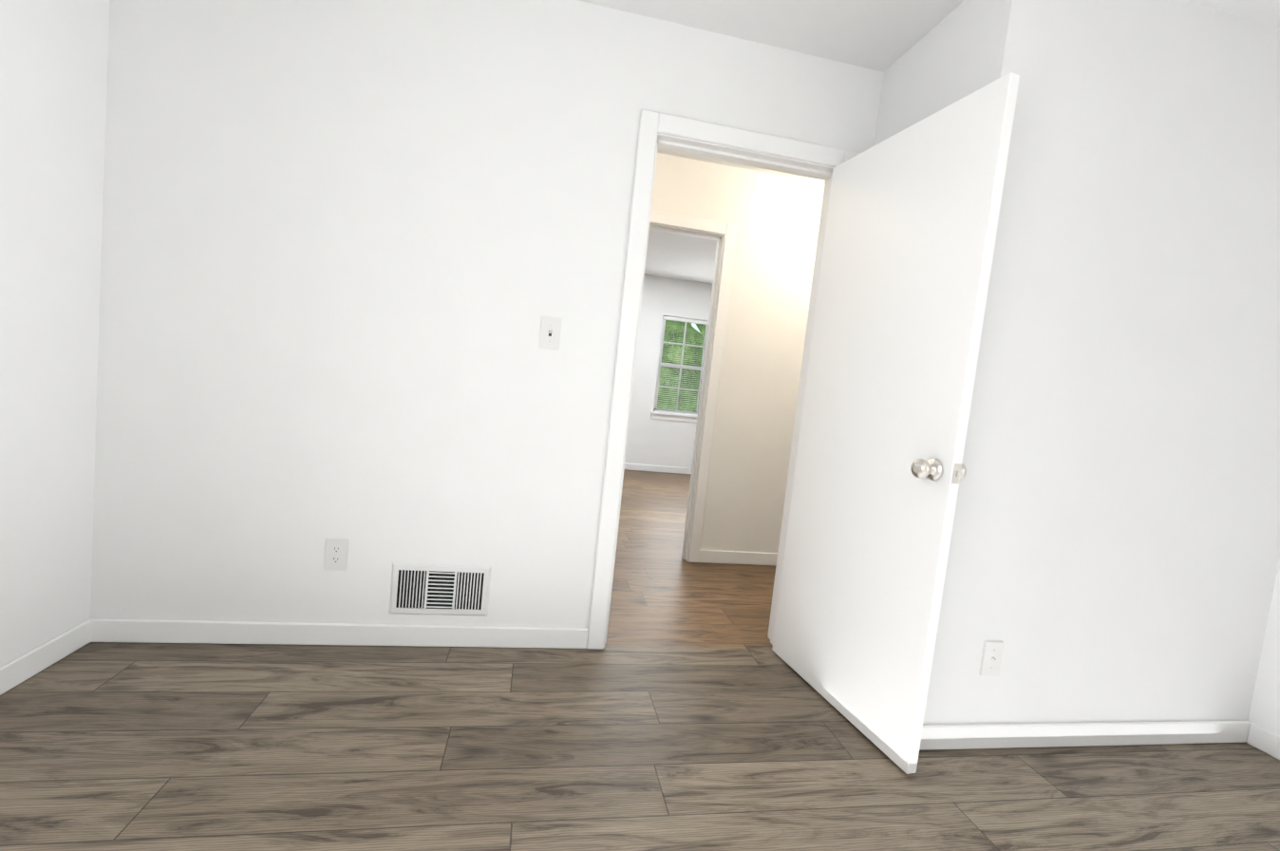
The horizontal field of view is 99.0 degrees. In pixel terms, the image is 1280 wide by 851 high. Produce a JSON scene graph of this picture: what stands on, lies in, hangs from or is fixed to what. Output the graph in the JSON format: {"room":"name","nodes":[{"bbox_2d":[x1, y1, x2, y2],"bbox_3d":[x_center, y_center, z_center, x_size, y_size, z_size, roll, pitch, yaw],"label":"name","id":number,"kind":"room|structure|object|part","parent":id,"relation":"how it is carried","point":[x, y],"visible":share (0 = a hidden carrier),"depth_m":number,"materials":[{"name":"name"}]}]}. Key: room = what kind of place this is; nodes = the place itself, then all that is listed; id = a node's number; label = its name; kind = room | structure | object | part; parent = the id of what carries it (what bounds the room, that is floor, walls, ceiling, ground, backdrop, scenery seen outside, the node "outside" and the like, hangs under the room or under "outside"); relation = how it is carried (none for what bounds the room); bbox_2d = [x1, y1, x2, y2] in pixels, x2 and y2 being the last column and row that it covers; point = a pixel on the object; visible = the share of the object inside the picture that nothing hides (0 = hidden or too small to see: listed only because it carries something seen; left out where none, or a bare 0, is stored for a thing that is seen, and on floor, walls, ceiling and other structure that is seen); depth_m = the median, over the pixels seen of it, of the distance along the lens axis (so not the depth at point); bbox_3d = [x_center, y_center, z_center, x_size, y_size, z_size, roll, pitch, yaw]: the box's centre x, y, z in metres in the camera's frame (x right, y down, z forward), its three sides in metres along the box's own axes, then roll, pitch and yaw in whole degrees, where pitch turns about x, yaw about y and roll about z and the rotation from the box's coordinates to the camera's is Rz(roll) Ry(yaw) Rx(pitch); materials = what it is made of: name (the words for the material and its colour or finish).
{"room":"empty bedroom","nodes":[
{"label":"empty bedroom","id":0,"kind":"room"},
{"bbox_2d":[0,0,109,666],"bbox_3d":[-1.453,-0.272,-0.344,0.120,2.440,4.600,5,4,-11],"label":"wall","id":1,"kind":"structure","parent":0,"point":[53,67],"depth_m":1.63,"materials":[{"name":"paint"}]},
{"bbox_2d":[0,618,91,695],"bbox_3d":[-1.511,0.904,-0.245,0.013,0.082,4.360,5,4,-11],"label":"baseboard","id":2,"kind":"structure","parent":1,"relation":"attached to","point":[19,669],"depth_m":1.70,"materials":[{"name":"white paint"}]},
{"bbox_2d":[90,0,858,628],"bbox_3d":[-0.526,-0.354,2.102,2.587,2.440,0.120,5,4,-11],"label":"wall","id":3,"kind":"structure","parent":0,"point":[352,251],"depth_m":1.96,"materials":[{"name":"paint"}]},
{"bbox_2d":[324,537,348,570],"bbox_3d":[-1.115,0.474,2.007,0.076,0.122,0.008,5,4,-11],"label":"outlet","id":4,"kind":"object","parent":3,"relation":"attached to","point":[342,553],"visible":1,"depth_m":2.00,"materials":[{"name":"white plastic"}]},
{"bbox_2d":[89,618,588,648],"bbox_3d":[-1.056,0.783,2.044,1.730,0.082,0.013,5,4,-11],"label":"baseboard","id":5,"kind":"structure","parent":3,"relation":"attached to","point":[141,630],"depth_m":2.02,"materials":[{"name":"white paint"}]},
{"bbox_2d":[388,562,491,616],"bbox_3d":[-0.761,0.628,2.084,0.362,0.200,0.017,5,4,-11],"label":"air vent","id":6,"kind":"object","parent":3,"relation":"in","point":[438,589],"visible":1,"depth_m":2.08,"materials":[{"name":"white plastic"}]},
{"bbox_2d":[538,315,562,350],"bbox_3d":[-0.339,-0.350,2.064,0.076,0.122,0.022,5,4,-11],"label":"light switch","id":7,"kind":"object","parent":3,"relation":"attached to","point":[550,332],"visible":1,"depth_m":2.07,"materials":[{"name":"white plastic"}]},
{"bbox_2d":[605,139,658,642],"bbox_3d":[-0.042,-0.105,2.210,0.011,2.030,0.035,5,4,-11],"label":"door frame","id":8,"kind":"object","parent":3,"relation":"attached to","point":[631,388],"visible":0.21,"depth_m":2.19,"materials":[{"name":"white paint"}]},
{"bbox_2d":[586,109,860,649],"bbox_3d":[0.329,-0.109,2.280,0.913,2.105,0.152,5,4,-11],"label":"door frame","id":9,"kind":"structure","parent":3,"relation":"attached to","point":[628,325],"depth_m":2.13,"materials":[{"name":"white paint"}]},
{"bbox_2d":[657,131,833,180],"bbox_3d":[0.432,-1.088,2.208,0.803,0.020,0.122,5,4,-11],"label":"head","id":10,"kind":"structure","parent":3,"relation":"attached to","point":[738,151],"depth_m":2.18},
{"bbox_2d":[657,139,832,178],"bbox_3d":[0.431,-1.073,2.206,0.763,0.011,0.035,5,4,-11],"label":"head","id":11,"kind":"structure","parent":10,"relation":"attached to","point":[740,159],"depth_m":2.20},
{"bbox_2d":[0,469,1279,850],"bbox_3d":[0.329,0.969,2.462,4.870,0.060,9.240,5,4,-11],"label":"floor","id":12,"kind":"structure","parent":0,"point":[177,746],"depth_m":1.58,"materials":[{"name":"brown wood"}]},
{"bbox_2d":[624,274,712,468],"bbox_3d":[-0.761,-0.723,6.761,3.790,2.440,0.120,5,4,-11],"label":"wall","id":13,"kind":"structure","parent":0,"point":[652,307],"depth_m":6.88,"materials":[{"name":"paint"}]},
{"bbox_2d":[624,462,691,474],"bbox_3d":[-0.461,0.490,6.859,4.630,0.082,0.013,5,4,-11],"label":"baseboard","id":14,"kind":"structure","parent":13,"relation":"attached to","point":[656,468],"depth_m":6.98,"materials":[{"name":"white paint"}]},
{"bbox_2d":[650,315,708,422],"bbox_3d":[0.664,-0.698,6.993,0.970,1.305,0.135,5,4,-11],"label":"room window","id":15,"kind":"structure","parent":13,"relation":"in","point":[680,363],"depth_m":6.97,"materials":[{"name":"clear glass"}]},
{"bbox_3d":[0.664,-0.698,6.993,0.970,1.305,0.135,5,4,-11],"label":"window sash in the far room","id":16,"kind":"part","parent":15,"relation":"part of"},
{"bbox_2d":[653,316,708,415],"bbox_3d":[0.672,-0.736,6.969,0.894,1.202,0.033,5,4,-11],"label":"blinds","id":17,"kind":"object","parent":15,"relation":"attached to","point":[688,321],"visible":0.71,"depth_m":6.93,"materials":[{"name":"white plastic"}]},
{"bbox_2d":[651,152,824,552],"bbox_3d":[1.127,-0.289,3.571,3.120,2.440,0.120,5,4,-11],"label":"wall","id":18,"kind":"structure","parent":0,"point":[775,218],"depth_m":3.42,"materials":[{"name":"paint"}]},
{"bbox_2d":[649,225,720,240],"bbox_3d":[0.100,-1.188,3.304,0.810,0.011,0.035,5,4,-11],"label":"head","id":19,"kind":"structure","parent":18,"relation":"attached to","point":[684,233],"depth_m":3.33},
{"bbox_2d":[649,210,737,562],"bbox_3d":[0.028,-0.221,3.371,0.905,2.105,0.137,5,4,-11],"label":"door frame","id":20,"kind":"structure","parent":18,"relation":"attached to","point":[726,266],"depth_m":3.37,"materials":[{"name":"white paint"}]},
{"bbox_2d":[698,549,777,565],"bbox_3d":[1.400,0.921,3.665,2.096,0.082,0.013,5,4,-11],"label":"baseboard","id":21,"kind":"structure","parent":18,"relation":"attached to","point":[735,557],"depth_m":3.51,"materials":[{"name":"white paint"}]},
{"bbox_2d":[847,66,884,152],"bbox_3d":[0.795,-0.234,2.353,0.113,2.440,0.120,5,4,-11],"label":"wall","id":22,"kind":"structure","parent":0,"point":[865,109],"depth_m":2.22,"materials":[{"name":"paint"}]},
{"bbox_2d":[770,176,831,644],"bbox_3d":[0.694,-0.038,2.350,0.011,2.030,0.035,5,4,-11],"label":"door frame","id":23,"kind":"object","parent":22,"relation":"attached to","point":[800,404],"visible":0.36,"depth_m":2.35,"materials":[{"name":"white paint"}]},
{"bbox_2d":[771,72,1019,773],"bbox_3d":[0.803,0.003,1.920,0.035,2.018,0.757,5,4,-18],"label":"door","id":24,"kind":"structure","parent":22,"relation":"in","point":[912,224],"depth_m":1.79,"materials":[{"name":"white paint"}]},
{"bbox_2d":[910,457,966,480],"bbox_3d":[0.889,0.132,1.627,0.174,0.067,0.067,5,4,-18],"label":"door knob","id":25,"kind":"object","parent":24,"relation":"attached to","point":[931,469],"depth_m":1.60,"materials":[{"name":"silver metal"}]},
{"bbox_2d":[951,463,960,483],"bbox_3d":[0.910,0.139,1.564,0.025,0.058,0.011,5,4,-18],"label":"door latch","id":26,"kind":"object","parent":24,"relation":"attached to","point":[956,475],"depth_m":1.56,"materials":[{"name":"silver metal"}]},
{"bbox_2d":[578,0,1279,283],"bbox_3d":[0.592,-1.530,2.277,4.870,0.100,9.240,5,4,-11],"label":"ceiling","id":27,"kind":"structure","parent":0,"point":[881,35],"depth_m":2.00,"materials":[{"name":"paint"}]},
{"bbox_2d":[873,0,1041,724],"bbox_3d":[0.956,-0.195,2.059,0.100,2.440,0.760,5,4,-11],"label":"wall","id":28,"kind":"structure","parent":0,"point":[963,49],"depth_m":1.73,"materials":[{"name":"paint"}]},
{"bbox_2d":[932,0,1279,724],"bbox_3d":[1.714,-0.102,1.868,1.330,2.440,0.100,5,4,-11],"label":"wall","id":29,"kind":"structure","parent":0,"point":[1119,555],"depth_m":1.79,"materials":[{"name":"paint"}]},
{"bbox_2d":[978,640,1004,675],"bbox_3d":[1.157,0.765,1.789,0.072,0.118,0.016,5,4,-11],"label":"outlet plate","id":30,"kind":"object","parent":29,"relation":"attached to","point":[991,658],"visible":1,"depth_m":1.79,"materials":[{"name":"white plastic"}]},
{"bbox_2d":[919,720,1251,750],"bbox_3d":[1.552,1.069,1.890,1.430,0.082,0.013,5,4,-11],"label":"baseboard","id":31,"kind":"structure","parent":29,"relation":"attached to","point":[1007,735],"depth_m":1.88,"materials":[{"name":"white paint"}]},
{"bbox_2d":[1247,558,1279,734],"bbox_3d":[2.706,0.108,0.445,0.120,2.440,4.600,5,4,-11],"label":"wall","id":32,"kind":"structure","parent":0,"point":[1265,709],"depth_m":1.98,"materials":[{"name":"paint"}]},
{"bbox_2d":[1246,722,1279,760],"bbox_3d":[2.576,1.301,0.199,0.013,0.082,3.707,5,4,-11],"label":"baseboard","id":33,"kind":"structure","parent":32,"relation":"attached to","point":[1263,740],"depth_m":1.97,"materials":[{"name":"white paint"}]},
{"label":"outside","id":34,"kind":"structure","parent":0,"visible":0},
{"bbox_2d":[656,320,707,412],"bbox_3d":[0.527,-1.323,10.204,5.886,5.604,3.442,5,4,-11],"label":"canopy","id":35,"kind":"object","parent":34,"point":[688,360],"depth_m":9.38,"materials":[{"name":"green plant"}]}
]}

